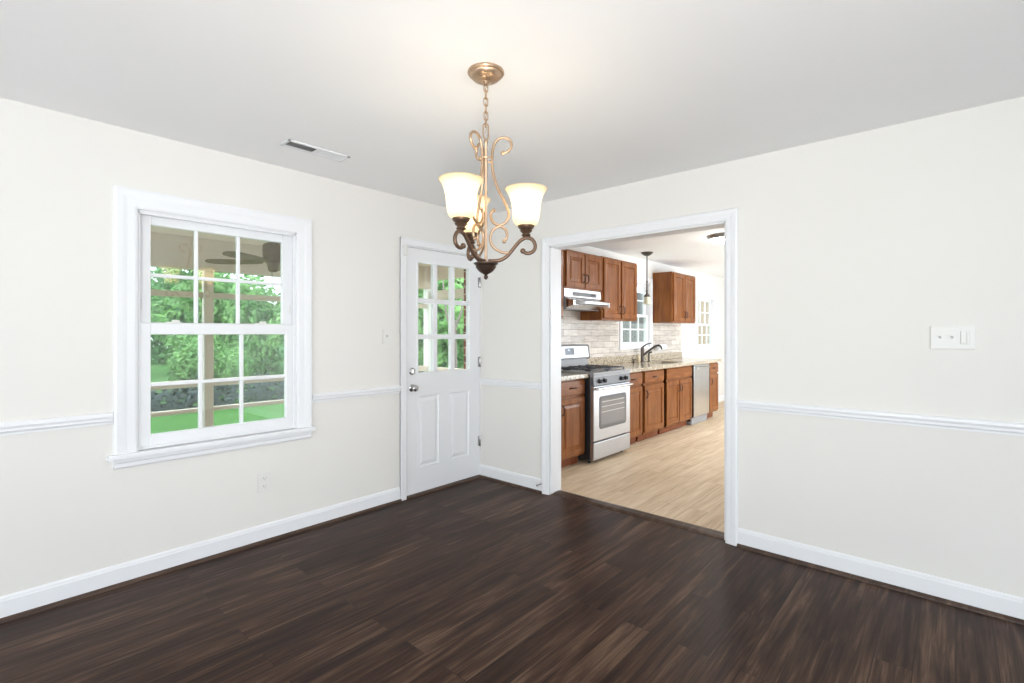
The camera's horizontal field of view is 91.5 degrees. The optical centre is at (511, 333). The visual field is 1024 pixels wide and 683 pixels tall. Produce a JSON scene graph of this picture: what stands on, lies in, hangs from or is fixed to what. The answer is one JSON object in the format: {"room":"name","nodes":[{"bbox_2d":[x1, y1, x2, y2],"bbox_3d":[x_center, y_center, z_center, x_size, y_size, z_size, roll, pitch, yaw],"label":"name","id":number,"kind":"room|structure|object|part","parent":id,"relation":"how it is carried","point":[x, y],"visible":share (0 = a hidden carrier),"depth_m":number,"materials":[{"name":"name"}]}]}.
{"room":"dining room","nodes":[
{"label":"dining room","id":0,"kind":"room"},
{"bbox_2d":[0,97,480,596],"bbox_3d":[-2.548,0.120,2.245,0.140,2.440,6.640,0,0,42],"label":"wall","id":1,"kind":"structure","parent":0,"point":[65,511],"depth_m":2.68,"materials":[{"name":"paint"}]},
{"bbox_2d":[0,487,399,617],"bbox_3d":[-2.750,1.283,1.901,0.014,0.113,5.578,0,0,42],"label":"baseboard","id":2,"kind":"structure","parent":1,"relation":"attached to","point":[10,604],"depth_m":2.83,"materials":[{"name":"paint"}]},
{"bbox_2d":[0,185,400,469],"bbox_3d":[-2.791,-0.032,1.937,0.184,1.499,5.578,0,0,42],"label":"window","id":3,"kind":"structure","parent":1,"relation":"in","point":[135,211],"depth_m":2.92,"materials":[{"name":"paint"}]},
{"bbox_3d":[-1.755,0.654,3.035,0.095,0.028,1.124,0,0,42],"label":"sill","id":4,"kind":"part","parent":3,"relation":"part of","materials":[{"name":"paint"}]},
{"bbox_3d":[-1.795,-0.334,3.080,0.034,0.667,0.864,0,0,42],"label":"sash","id":5,"kind":"part","parent":3,"relation":"part of","materials":[{"name":"paint"}]},
{"bbox_3d":[-1.768,0.283,3.056,0.034,0.682,0.852,0,0,42],"label":"sash","id":6,"kind":"part","parent":3,"relation":"part of","materials":[{"name":"paint"}]},
{"bbox_3d":[-1.801,-0.028,3.086,0.137,1.335,0.920,0,0,42],"label":"frame","id":7,"kind":"part","parent":3,"relation":"part of","materials":[{"name":"paint"}]},
{"bbox_2d":[0,499,401,623],"bbox_3d":[-2.741,1.331,1.896,0.034,0.018,5.582,0,0,42],"label":"trim","id":8,"kind":"structure","parent":1,"relation":"attached to","point":[151,575],"depth_m":2.82,"materials":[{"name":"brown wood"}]},
{"bbox_2d":[258,471,270,492],"bbox_3d":[-1.593,0.957,3.208,0.008,0.126,0.080,0,0,42],"label":"wall outlet","id":9,"kind":"object","parent":1,"relation":"attached to","point":[264,479],"visible":1,"depth_m":3.21,"materials":[{"name":"white plastic"}]},
{"bbox_2d":[262,475,267,480],"bbox_3d":[-1.591,0.932,3.207,0.003,0.032,0.036,0,0,42],"label":"receptacle","id":10,"kind":"object","parent":9,"relation":"attached to","point":[264,477],"depth_m":3.21,"materials":[{"name":"white plastic"}]},
{"bbox_2d":[262,483,267,488],"bbox_3d":[-1.591,0.984,3.207,0.003,0.032,0.036,0,0,42],"label":"receptacle","id":11,"kind":"object","parent":9,"relation":"attached to","point":[264,485],"depth_m":3.21,"materials":[{"name":"white plastic"}]},
{"bbox_2d":[383,329,390,343],"bbox_3d":[-0.975,0.025,3.896,0.018,0.114,0.073,0,0,42],"label":"switch plate","id":12,"kind":"object","parent":1,"relation":"attached to","point":[386,332],"visible":1,"depth_m":3.90,"materials":[{"name":"white plastic"}]},
{"bbox_2d":[404,245,406,255],"bbox_3d":[-0.855,-0.666,4.005,0.017,0.080,0.028,0,0,42],"label":"sensor","id":13,"kind":"object","parent":1,"relation":"attached to","point":[405,246],"visible":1,"depth_m":4.00,"materials":[{"name":"white plastic"}]},
{"bbox_2d":[400,236,481,500],"bbox_3d":[-0.640,0.282,4.374,0.161,2.116,0.919,0,0,42],"label":"door frame","id":14,"kind":"structure","parent":1,"relation":"attached to","point":[421,244],"depth_m":4.01,"materials":[{"name":"paint"}]},
{"bbox_2d":[407,247,480,495],"bbox_3d":[-0.570,0.308,4.356,0.107,2.024,0.837,0,0,42],"label":"door","id":15,"kind":"structure","parent":1,"relation":"in","point":[444,440],"depth_m":4.33,"materials":[{"name":"paint"}]},
{"bbox_3d":[-0.798,0.447,4.067,0.063,0.062,0.062,0,0,42],"label":"knob","id":16,"kind":"part","parent":15,"relation":"part of","materials":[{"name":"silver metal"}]},
{"bbox_3d":[-0.720,0.818,4.233,0.047,0.600,0.230,0,0,42],"label":"panel","id":17,"kind":"part","parent":15,"relation":"part of","materials":[{"name":"paint"}]},
{"bbox_3d":[-0.485,0.818,4.497,0.047,0.600,0.238,0,0,42],"label":"panel","id":18,"kind":"part","parent":15,"relation":"part of","materials":[{"name":"paint"}]},
{"bbox_2d":[0,0,1023,277],"bbox_3d":[2.737,-1.160,3.314,6.940,0.120,15.260,0,0,42],"label":"ceiling","id":19,"kind":"structure","parent":0,"point":[591,95],"depth_m":2.15,"materials":[{"name":"paint"}]},
{"bbox_2d":[279,139,349,161],"bbox_3d":[-1.177,-1.096,2.997,0.120,0.008,0.385,0,0,42],"label":"ceiling vent","id":20,"kind":"object","parent":19,"relation":"in","point":[289,143],"visible":1,"depth_m":2.98,"materials":[{"name":"metal"}]},
{"bbox_2d":[438,62,546,279],"bbox_3d":[-0.139,-0.664,2.082,0.466,0.873,0.446,0,0,42],"label":"chandelier","id":21,"kind":"object","parent":19,"relation":"hanging from","point":[467,209],"visible":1,"depth_m":2.05,"materials":[{"name":"beige metal"}]},
{"bbox_3d":[-0.200,-0.527,1.954,0.178,0.154,0.178,0,0,42],"label":"lamp shade","id":22,"kind":"part","parent":21,"relation":"part of","materials":[{"name":"white glass"}]},
{"bbox_3d":[-0.171,-0.352,2.003,0.023,0.111,0.205,0,0,31],"label":"arm","id":23,"kind":"part","parent":21,"relation":"part of","materials":[{"name":"brown metal"}]},
{"bbox_3d":[-0.159,-0.352,2.200,0.023,0.111,0.205,0,0,-27],"label":"arm","id":24,"kind":"part","parent":21,"relation":"part of","materials":[{"name":"brown metal"}]},
{"bbox_3d":[-0.184,-0.527,2.250,0.178,0.154,0.178,0,0,42],"label":"lamp shade","id":25,"kind":"part","parent":21,"relation":"part of","materials":[{"name":"white glass"}]},
{"bbox_3d":[-0.110,-0.948,2.098,0.016,0.216,0.016,0,0,25],"label":"chain","id":26,"kind":"part","parent":21,"relation":"part of","materials":[{"name":"beige metal"}]},
{"bbox_3d":[-0.110,-0.556,2.098,0.018,0.532,0.018,0,0,42],"label":"stem","id":27,"kind":"part","parent":21,"relation":"part of","materials":[{"name":"beige metal"}]},
{"bbox_3d":[-0.110,-0.264,2.098,0.104,0.075,0.104,0,0,42],"label":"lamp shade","id":28,"kind":"part","parent":21,"relation":"part of","materials":[{"name":"brown metal"}]},
{"bbox_3d":[0.003,-0.352,2.089,0.205,0.111,0.023,0,0,3],"label":"arm","id":29,"kind":"part","parent":21,"relation":"part of","materials":[{"name":"brown metal"}]},
{"bbox_3d":[0.059,-0.527,2.086,0.178,0.154,0.178,0,0,42],"label":"lamp shade","id":30,"kind":"part","parent":21,"relation":"part of","materials":[{"name":"white glass"}]},
{"bbox_2d":[641,251,652,304],"bbox_3d":[1.832,-0.748,6.767,0.164,0.705,0.164,0,0,42],"label":"pendant lamp","id":31,"kind":"object","parent":19,"relation":"hanging from","point":[646,301],"visible":1,"depth_m":6.75,"materials":[{"name":"brown metal"}]},
{"bbox_3d":[1.832,-0.805,6.767,0.032,0.490,0.031,0,0,42],"label":"rod","id":32,"kind":"part","parent":31,"relation":"part of","materials":[{"name":"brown metal"}]},
{"bbox_3d":[1.832,-0.447,6.767,0.116,0.103,0.116,0,0,42],"label":"lamp shade","id":33,"kind":"part","parent":31,"relation":"part of","materials":[{"name":"white glass"}]},
{"bbox_2d":[707,232,723,243],"bbox_3d":[2.376,-1.058,5.595,0.360,0.084,0.360,0,0,42],"label":"ceiling light","id":34,"kind":"object","parent":19,"relation":"attached to","point":[717,238],"visible":0.52,"depth_m":5.52,"materials":[{"name":"metal"}]},
{"bbox_2d":[709,237,723,243],"bbox_3d":[2.376,-1.036,5.595,0.308,0.039,0.308,0,0,42],"label":"diffuser","id":35,"kind":"object","parent":34,"relation":"attached to","point":[717,240],"depth_m":5.54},
{"bbox_2d":[0,401,1023,682],"bbox_3d":[2.737,1.388,3.314,6.940,0.104,15.260,0,0,42],"label":"floor","id":36,"kind":"structure","parent":0,"point":[480,580],"depth_m":2.41,"materials":[{"name":"brown wood"}]},
{"bbox_2d":[407,475,481,498],"bbox_3d":[-0.618,1.331,4.391,0.174,0.018,0.834,0,0,42],"label":"threshold","id":37,"kind":"object","parent":36,"relation":"on","point":[435,489],"visible":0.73,"depth_m":4.30,"materials":[{"name":"brown wood"}]},
{"bbox_2d":[561,378,584,467],"bbox_3d":[0.250,0.893,4.982,0.659,0.883,0.850,0,0,42],"label":"base cabinet","id":38,"kind":"object","parent":36,"relation":"on","point":[572,391],"visible":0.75,"depth_m":4.94,"materials":[{"name":"brown wood"}]},
{"bbox_3d":[0.597,0.542,4.940,0.020,0.140,0.423,0,0,42],"label":"drawer","id":39,"kind":"part","parent":38,"relation":"part of","materials":[{"name":"brown wood"}]},
{"bbox_2d":[561,372,588,380],"bbox_3d":[0.248,0.379,4.979,0.662,0.142,0.862,0,0,42],"label":"countertop","id":40,"kind":"structure","parent":38,"relation":"on","point":[564,375],"depth_m":4.96,"materials":[{"name":"beige stone"}]},
{"bbox_2d":[561,344,632,462],"bbox_3d":[0.844,0.734,5.546,0.746,1.202,0.762,0,0,42],"label":"gas range","id":41,"kind":"object","parent":36,"relation":"on","point":[607,388],"visible":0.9,"depth_m":5.31,"materials":[{"name":"silver metal"}]},
{"bbox_2d":[561,368,629,377],"bbox_3d":[0.824,0.424,5.564,0.690,0.045,0.762,0,0,42],"label":"cooktop","id":42,"kind":"object","parent":41,"relation":"in","point":[595,372],"depth_m":5.31,"materials":[{"name":"metal"}]},
{"bbox_3d":[1.064,1.205,5.351,0.043,0.174,0.754,0,0,42],"label":"storage drawer","id":43,"kind":"part","parent":41,"relation":"part of","materials":[{"name":"metal"}]},
{"bbox_3d":[1.064,0.824,5.351,0.043,0.559,0.754,0,0,42],"label":"oven door","id":44,"kind":"part","parent":41,"relation":"part of","materials":[{"name":"metal"}]},
{"bbox_3d":[1.010,0.491,5.398,0.190,0.087,0.756,0,0,42],"label":"control panel","id":45,"kind":"part","parent":41,"relation":"part of","materials":[{"name":"silver metal"}]},
{"bbox_3d":[1.085,0.820,5.339,0.004,0.270,0.488,0,0,42],"label":"glass","id":46,"kind":"part","parent":41,"relation":"part of","materials":[{"name":"grey glass"}]},
{"bbox_3d":[1.101,0.566,5.317,0.058,0.031,0.748,0,0,42],"label":"door handle","id":47,"kind":"part","parent":41,"relation":"part of","materials":[{"name":"metal"}]},
{"bbox_2d":[627,371,641,443],"bbox_3d":[1.205,0.893,6.057,0.659,0.883,0.466,0,0,42],"label":"base cabinet","id":48,"kind":"object","parent":36,"relation":"on","point":[635,377],"visible":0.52,"depth_m":5.92,"materials":[{"name":"brown wood"}]},
{"bbox_3d":[1.421,0.542,5.868,0.020,0.140,0.450,0,0,42],"label":"drawer","id":49,"kind":"part","parent":48,"relation":"part of","materials":[{"name":"brown wood"}]},
{"bbox_3d":[1.421,0.925,5.868,0.020,0.570,0.450,0,0,42],"label":"door","id":50,"kind":"part","parent":48,"relation":"part of","materials":[{"name":"brown wood"}]},
{"bbox_2d":[587,352,721,372],"bbox_3d":[2.079,0.379,7.038,0.662,0.142,3.097,0,0,42],"label":"countertop","id":51,"kind":"structure","parent":48,"relation":"on","point":[671,359],"depth_m":6.93,"materials":[{"name":"beige stone"}]},
{"bbox_2d":[640,342,662,361],"bbox_3d":[1.981,0.269,7.098,0.322,0.281,0.067,0,0,34],"label":"kitchen faucet","id":52,"kind":"object","parent":51,"relation":"on","point":[643,354],"visible":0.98,"depth_m":7.14,"materials":[{"name":"brown metal"}]},
{"bbox_3d":[1.999,0.239,7.090,0.284,0.169,0.034,0,0,32],"label":"spout","id":53,"kind":"part","parent":52,"relation":"part of","materials":[{"name":"brown metal"}]},
{"bbox_2d":[552,490,724,540],"bbox_3d":[0.895,1.332,3.727,1.394,0.015,0.120,0,0,42],"label":"threshold","id":54,"kind":"object","parent":36,"relation":"on","point":[697,529],"visible":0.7,"depth_m":3.64,"materials":[{"name":"brown wood"}]},
{"bbox_2d":[636,369,663,441],"bbox_3d":[1.579,0.893,6.477,0.659,0.883,0.554,0,0,42],"label":"base cabinet","id":55,"kind":"object","parent":36,"relation":"on","point":[652,384],"visible":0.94,"depth_m":6.25,"materials":[{"name":"brown wood"}]},
{"bbox_3d":[1.792,0.542,6.284,0.020,0.140,0.535,0,0,42],"label":"drawer","id":56,"kind":"part","parent":55,"relation":"part of","materials":[{"name":"brown wood"}]},
{"bbox_3d":[1.792,0.925,6.284,0.020,0.570,0.535,0,0,42],"label":"door","id":57,"kind":"part","parent":55,"relation":"part of","materials":[{"name":"brown wood"}]},
{"bbox_2d":[658,365,691,433],"bbox_3d":[2.091,0.893,7.054,0.659,0.883,0.877,0,0,42],"label":"base cabinet","id":58,"kind":"object","parent":36,"relation":"on","point":[677,381],"visible":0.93,"depth_m":6.80,"materials":[{"name":"brown wood"}]},
{"bbox_3d":[2.157,0.925,6.695,0.020,0.570,0.395,0,0,42],"label":"door","id":59,"kind":"part","parent":58,"relation":"part of","materials":[{"name":"brown wood"}]},
{"bbox_3d":[2.303,0.542,6.860,0.020,0.140,0.835,0,0,42],"label":"drawer","id":60,"kind":"part","parent":58,"relation":"part of","materials":[{"name":"brown wood"}]},
{"bbox_3d":[2.441,0.925,7.015,0.020,0.570,0.420,0,0,42],"label":"door","id":61,"kind":"part","parent":58,"relation":"part of","materials":[{"name":"brown wood"}]},
{"bbox_2d":[686,363,710,424],"bbox_3d":[2.607,0.891,7.617,0.669,0.873,0.610,0,0,42],"label":"dishwasher","id":62,"kind":"object","parent":36,"relation":"on","point":[700,372],"visible":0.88,"depth_m":7.38,"materials":[{"name":"silver metal"}]},
{"bbox_3d":[2.736,1.279,7.502,0.175,0.098,0.600,0,0,42],"label":"kick plate","id":63,"kind":"part","parent":62,"relation":"part of","materials":[{"name":"white metal"}]},
{"bbox_3d":[2.810,0.837,7.442,0.051,0.755,0.592,0,0,42],"label":"door","id":64,"kind":"part","parent":62,"relation":"part of","materials":[{"name":"metal"}]},
{"bbox_2d":[707,362,717,417],"bbox_3d":[2.949,0.893,8.019,0.659,0.883,0.405,0,0,42],"label":"base cabinet","id":65,"kind":"object","parent":36,"relation":"on","point":[713,375],"visible":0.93,"depth_m":7.80,"materials":[{"name":"brown wood"}]},
{"bbox_3d":[3.169,0.542,7.833,0.020,0.140,0.360,0,0,42],"label":"drawer","id":66,"kind":"part","parent":65,"relation":"part of","materials":[{"name":"brown wood"}]},
{"bbox_3d":[3.169,0.925,7.833,0.020,0.570,0.360,0,0,42],"label":"door","id":67,"kind":"part","parent":65,"relation":"part of","materials":[{"name":"brown wood"}]},
{"bbox_2d":[569,246,723,395],"bbox_3d":[2.445,0.120,8.028,0.100,2.440,8.360,0,0,42],"label":"wall","id":68,"kind":"structure","parent":0,"point":[705,284],"depth_m":8.88,"materials":[{"name":"paint"}]},
{"bbox_2d":[561,250,562,318],"bbox_3d":[0.152,-0.538,5.098,0.359,0.755,0.892,0,0,42],"label":"upper cabinet","id":69,"kind":"object","parent":68,"relation":"attached to","point":[561,250],"visible":0.02,"depth_m":5.31,"materials":[{"name":"brown wood"}]},
{"bbox_2d":[563,249,601,291],"bbox_3d":[0.717,-0.704,5.734,0.359,0.423,0.755,0,0,42],"label":"upper cabinet","id":70,"kind":"object","parent":68,"relation":"attached to","point":[581,271],"visible":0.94,"depth_m":5.59,"materials":[{"name":"brown wood"}]},
{"bbox_3d":[0.699,-0.703,5.506,0.020,0.385,0.350,0,0,42],"label":"door","id":71,"kind":"part","parent":70,"relation":"part of","materials":[{"name":"brown wood"}]},
{"bbox_2d":[563,288,609,311],"bbox_3d":[0.772,-0.378,5.680,0.512,0.224,0.743,0,0,42],"label":"range hood","id":72,"kind":"object","parent":70,"relation":"attached to","point":[576,300],"visible":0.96,"depth_m":5.54,"materials":[{"name":"metal"}]},
{"bbox_3d":[0.830,-0.438,5.671,0.009,0.044,0.480,0,0,42],"label":"switch panel","id":73,"kind":"part","parent":72,"relation":"part of","materials":[{"name":"white metal"}]},
{"bbox_3d":[0.942,-0.703,5.779,0.020,0.385,0.349,0,0,42],"label":"door","id":74,"kind":"part","parent":70,"relation":"part of","materials":[{"name":"brown wood"}]},
{"bbox_2d":[580,256,636,321],"bbox_3d":[1.262,-0.541,6.347,0.359,0.762,0.870,0,0,42],"label":"upper cabinet","id":75,"kind":"object","parent":68,"relation":"attached to","point":[619,277],"visible":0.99,"depth_m":6.19,"materials":[{"name":"brown wood"}]},
{"bbox_3d":[1.225,-0.544,6.098,0.020,0.717,0.390,0,0,42],"label":"door","id":76,"kind":"part","parent":75,"relation":"part of","materials":[{"name":"brown wood"}]},
{"bbox_3d":[1.508,-0.544,6.416,0.020,0.717,0.400,0,0,42],"label":"door","id":77,"kind":"part","parent":75,"relation":"part of","materials":[{"name":"brown wood"}]},
{"bbox_2d":[561,311,680,357],"bbox_3d":[1.279,0.042,6.638,0.002,0.805,4.723,0,0,42],"label":"backsplash","id":78,"kind":"structure","parent":68,"relation":"attached to","point":[601,337],"depth_m":6.56,"materials":[{"name":"tile"}]},
{"bbox_2d":[655,344,667,349],"bbox_3d":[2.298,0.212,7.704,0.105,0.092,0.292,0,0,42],"label":"wall outlet","id":79,"kind":"object","parent":78,"relation":"attached to","point":[664,346],"visible":0.69,"depth_m":7.66,"materials":[{"name":"white plastic"}]},
{"bbox_2d":[619,276,652,349],"bbox_3d":[1.781,-0.300,7.247,0.115,1.053,1.010,0,0,42],"label":"window","id":80,"kind":"structure","parent":68,"relation":"in","point":[647,315],"depth_m":7.50,"materials":[{"name":"paint"}]},
{"bbox_2d":[623,293,643,341],"bbox_3d":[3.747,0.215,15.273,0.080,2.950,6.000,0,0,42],"label":"window pane","id":81,"kind":"object","parent":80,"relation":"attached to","point":[639,295],"visible":0.06,"depth_m":15.29,"materials":[{"name":"clear glass"}]},
{"bbox_3d":[1.776,-0.048,7.252,0.030,0.465,0.810,0,0,42],"label":"sash","id":82,"kind":"part","parent":80,"relation":"part of","materials":[{"name":"paint"}]},
{"bbox_3d":[1.752,-0.490,7.273,0.030,0.500,0.810,0,0,42],"label":"sash","id":83,"kind":"part","parent":80,"relation":"part of","materials":[{"name":"paint"}]},
{"bbox_2d":[653,271,694,323],"bbox_3d":[2.574,-0.541,7.823,0.359,0.762,0.875,0,0,42],"label":"upper cabinet","id":84,"kind":"object","parent":68,"relation":"attached to","point":[673,292],"visible":1,"depth_m":7.55,"materials":[{"name":"brown wood"}]},
{"bbox_3d":[2.536,-0.544,7.573,0.020,0.717,0.400,0,0,42],"label":"door","id":85,"kind":"part","parent":84,"relation":"part of","materials":[{"name":"brown wood"}]},
{"bbox_3d":[2.817,-0.544,7.889,0.020,0.717,0.403,0,0,42],"label":"door","id":86,"kind":"part","parent":84,"relation":"part of","materials":[{"name":"brown wood"}]},
{"bbox_2d":[696,294,716,349],"bbox_3d":[3.581,-0.202,9.273,0.115,1.008,0.950,0,0,42],"label":"window","id":87,"kind":"structure","parent":68,"relation":"in","point":[701,298],"depth_m":9.38,"materials":[{"name":"paint"}]},
{"bbox_2d":[698,301,708,343],"bbox_3d":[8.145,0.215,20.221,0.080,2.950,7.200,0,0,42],"label":"window pane","id":88,"kind":"object","parent":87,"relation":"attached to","point":[702,303],"visible":0.02,"depth_m":19.37,"materials":[{"name":"clear glass"}]},
{"bbox_3d":[3.553,-0.390,9.298,0.030,0.500,0.790,0,0,42],"label":"sash","id":89,"kind":"part","parent":87,"relation":"part of","materials":[{"name":"paint"}]},
{"bbox_3d":[3.576,0.040,9.277,0.030,0.440,0.790,0,0,42],"label":"sash","id":90,"kind":"part","parent":87,"relation":"part of","materials":[{"name":"paint"}]},
{"bbox_2d":[718,395,723,401],"bbox_3d":[4.069,1.285,9.769,0.014,0.110,3.600,0,0,42],"label":"baseboard","id":91,"kind":"structure","parent":68,"relation":"attached to","point":[720,398],"depth_m":9.80,"materials":[{"name":"paint"}]},
{"bbox_2d":[481,96,1023,597],"bbox_3d":[2.186,0.120,2.573,6.780,2.440,0.140,0,0,42],"label":"wall","id":92,"kind":"structure","parent":0,"point":[851,247],"depth_m":2.71,"materials":[{"name":"paint"}]},
{"bbox_2d":[480,464,540,490],"bbox_3d":[-0.017,1.283,4.427,0.744,0.113,0.014,0,0,42],"label":"baseboard","id":93,"kind":"structure","parent":92,"relation":"attached to","point":[500,474],"depth_m":4.42,"materials":[{"name":"paint"}]},
{"bbox_2d":[479,378,541,389],"bbox_3d":[-0.020,0.446,4.424,0.744,0.061,0.023,0,0,42],"label":"chair rail","id":94,"kind":"object","parent":92,"relation":"attached to","point":[485,381],"visible":1,"depth_m":4.40,"materials":[{"name":"paint"}]},
{"bbox_2d":[481,475,541,493],"bbox_3d":[-0.010,1.331,4.408,0.709,0.018,0.034,0,0,42],"label":"trim","id":95,"kind":"structure","parent":92,"relation":"attached to","point":[482,476],"depth_m":4.38,"materials":[{"name":"brown wood"}]},
{"bbox_2d":[541,207,737,545],"bbox_3d":[0.890,0.272,3.724,1.568,2.135,0.186,0,0,42],"label":"door frame","id":96,"kind":"structure","parent":92,"relation":"attached to","point":[551,247],"depth_m":3.63,"materials":[{"name":"paint"}]},
{"bbox_2d":[737,528,1023,619],"bbox_3d":[2.994,1.283,1.751,4.200,0.113,0.014,0,0,42],"label":"baseboard","id":97,"kind":"structure","parent":92,"relation":"attached to","point":[999,602],"depth_m":2.63,"materials":[{"name":"paint"}]},
{"bbox_2d":[737,399,1023,435],"bbox_3d":[2.992,0.446,1.747,4.198,0.061,0.023,0,0,42],"label":"chair rail","id":98,"kind":"object","parent":92,"relation":"attached to","point":[954,423],"visible":1,"depth_m":2.62,"materials":[{"name":"paint"}]},
{"bbox_2d":[737,543,1023,624],"bbox_3d":[2.988,1.331,1.743,4.198,0.018,0.034,0,0,42],"label":"trim","id":99,"kind":"structure","parent":92,"relation":"attached to","point":[834,571],"depth_m":2.62,"materials":[{"name":"brown wood"}]},
{"bbox_2d":[930,326,975,348],"bbox_3d":[2.182,0.020,2.469,0.168,0.115,0.020,0,0,42],"label":"switch plate","id":100,"kind":"object","parent":92,"relation":"attached to","point":[941,337],"visible":1,"depth_m":2.47,"materials":[{"name":"white plastic"}]},
{"label":"outside","id":101,"kind":"structure","parent":0,"visible":0},
{"bbox_2d":[151,226,430,266],"bbox_3d":[-3.025,-1.110,4.087,3.000,0.100,8.480,0,0,42],"label":"ceiling","id":102,"kind":"structure","parent":101,"point":[154,229],"depth_m":5.45,"materials":[{"name":"paint"}]},
{"bbox_2d":[205,242,279,285],"bbox_3d":[-2.234,-0.753,4.755,1.151,0.613,1.134,0,0,42],"label":"ceiling fan","id":103,"kind":"object","parent":102,"relation":"hanging from","point":[270,251],"visible":0.55,"depth_m":4.66,"materials":[{"name":"brown metal"}]},
{"bbox_3d":[-2.620,-0.675,4.701,0.505,0.033,0.132,0,0,-6],"label":"blade","id":104,"kind":"part","parent":103,"relation":"part of","materials":[{"name":"brown wood"}]},
{"bbox_3d":[-2.341,-0.675,4.395,0.132,0.033,0.505,0,0,12],"label":"blade","id":105,"kind":"part","parent":103,"relation":"part of","materials":[{"name":"brown wood"}]},
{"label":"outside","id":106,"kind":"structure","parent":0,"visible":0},
{"bbox_2d":[151,356,283,433],"bbox_3d":[-17.787,1.790,30.265,59.850,0.200,105.000,0,0,42],"label":"grass","id":107,"kind":"structure","parent":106,"point":[159,424],"depth_m":10.27,"materials":[{"name":"green plant"}]},
{"bbox_2d":[151,267,267,363],"bbox_3d":[-18.240,-1.964,29.064,7.193,8.591,5.930,0,0,-4],"label":"tree","id":108,"kind":"object","parent":107,"relation":"on","point":[157,350],"visible":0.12,"depth_m":27.30,"materials":[{"name":"green plant"}]},
{"bbox_2d":[166,334,253,401],"bbox_3d":[-7.641,0.926,12.754,1.855,2.062,1.799,0,0,-21],"label":"shrub","id":109,"kind":"object","parent":107,"relation":"on","point":[186,366],"visible":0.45,"depth_m":12.32,"materials":[{"name":"green plant"}]},
{"bbox_2d":[151,270,274,369],"bbox_3d":[-13.016,-0.470,21.661,4.505,5.006,4.369,0,0,33],"label":"tree","id":110,"kind":"object","parent":107,"relation":"on","point":[219,304],"visible":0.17,"depth_m":20.34,"materials":[{"name":"green plant"}]},
{"bbox_2d":[219,275,283,383],"bbox_3d":[-7.964,0.083,17.516,3.684,4.221,3.798,0,0,8],"label":"tree","id":111,"kind":"object","parent":107,"relation":"on","point":[264,353],"visible":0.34,"depth_m":16.25,"materials":[{"name":"green plant"}]},
{"bbox_2d":[275,342,283,383],"bbox_3d":[-5.931,0.835,14.816,2.014,2.405,1.660,0,0,-45],"label":"shrub","id":112,"kind":"object","parent":107,"relation":"on","point":[280,352],"visible":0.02,"depth_m":14.32,"materials":[{"name":"green plant"}]},
{"bbox_2d":[151,364,445,411],"bbox_3d":[-2.411,1.338,16.599,1.196,0.905,29.122,0,0,42],"label":"hedge","id":113,"kind":"object","parent":107,"relation":"on","point":[265,393],"visible":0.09,"depth_m":11.38,"materials":[{"name":"green plant"}]},
{"bbox_2d":[418,344,423,371],"bbox_3d":[-4.859,-0.145,21.604,4.220,5.040,3.479,0,0,34],"label":"tree","id":114,"kind":"object","parent":107,"relation":"on","point":[419,361],"visible":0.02,"depth_m":20.70,"materials":[{"name":"green plant"}]},
{"bbox_2d":[418,278,463,368],"bbox_3d":[-2.004,-0.763,14.406,4.069,4.921,4.196,0,0,38],"label":"tree","id":115,"kind":"object","parent":107,"relation":"on","point":[442,324],"visible":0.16,"depth_m":13.88,"materials":[{"name":"green plant"}]},
{"bbox_2d":[442,280,463,367],"bbox_3d":[-1.117,0.114,9.906,0.560,3.152,0.090,0,0,1],"label":"young tree","id":116,"kind":"object","parent":107,"relation":"on","point":[446,314],"visible":0.28,"depth_m":9.89,"materials":[{"name":"green plant"}]},
{"bbox_2d":[464,269,465,368],"bbox_3d":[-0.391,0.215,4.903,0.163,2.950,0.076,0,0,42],"label":"brick wall","id":117,"kind":"structure","parent":107,"relation":"on","point":[464,269],"depth_m":4.92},
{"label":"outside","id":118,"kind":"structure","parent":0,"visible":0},
{"bbox_3d":[-3.014,1.590,4.077,2.970,0.300,8.480,0,0,42],"label":"floor","id":119,"kind":"structure","parent":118,"visible":0},
{"bbox_2d":[151,232,463,426],"bbox_3d":[-3.120,0.190,4.145,2.660,2.498,8.440,0,0,42],"label":"porch","id":120,"kind":"object","parent":119,"relation":"on","point":[167,250],"visible":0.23,"depth_m":5.63,"materials":[{"name":"paint"}]},
{"bbox_3d":[-3.448,0.365,5.651,0.100,2.148,0.090,0,0,42],"label":"post","id":121,"kind":"part","parent":120,"relation":"part of","materials":[{"name":"paint"}]},
{"bbox_3d":[-4.117,0.856,4.897,0.080,0.044,8.240,0,0,42],"label":"rail","id":122,"kind":"part","parent":120,"relation":"part of","materials":[{"name":"paint"}]},
{"bbox_3d":[-4.117,-0.430,4.897,0.080,0.064,8.240,0,0,42],"label":"rail","id":123,"kind":"part","parent":120,"relation":"part of","materials":[{"name":"paint"}]},
{"bbox_3d":[-4.117,0.556,4.897,0.080,0.077,8.240,0,0,42],"label":"rail","id":124,"kind":"part","parent":120,"relation":"part of","materials":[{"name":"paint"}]},
{"bbox_3d":[-1.341,0.365,8.028,0.120,2.148,0.120,0,0,42],"label":"corner post","id":125,"kind":"part","parent":120,"relation":"part of","materials":[{"name":"white wood"}]},
{"bbox_3d":[-0.317,0.567,7.192,2.519,0.055,0.060,0,0,42],"label":"rail","id":126,"kind":"part","parent":120,"relation":"part of","materials":[{"name":"paint"}]}
]}

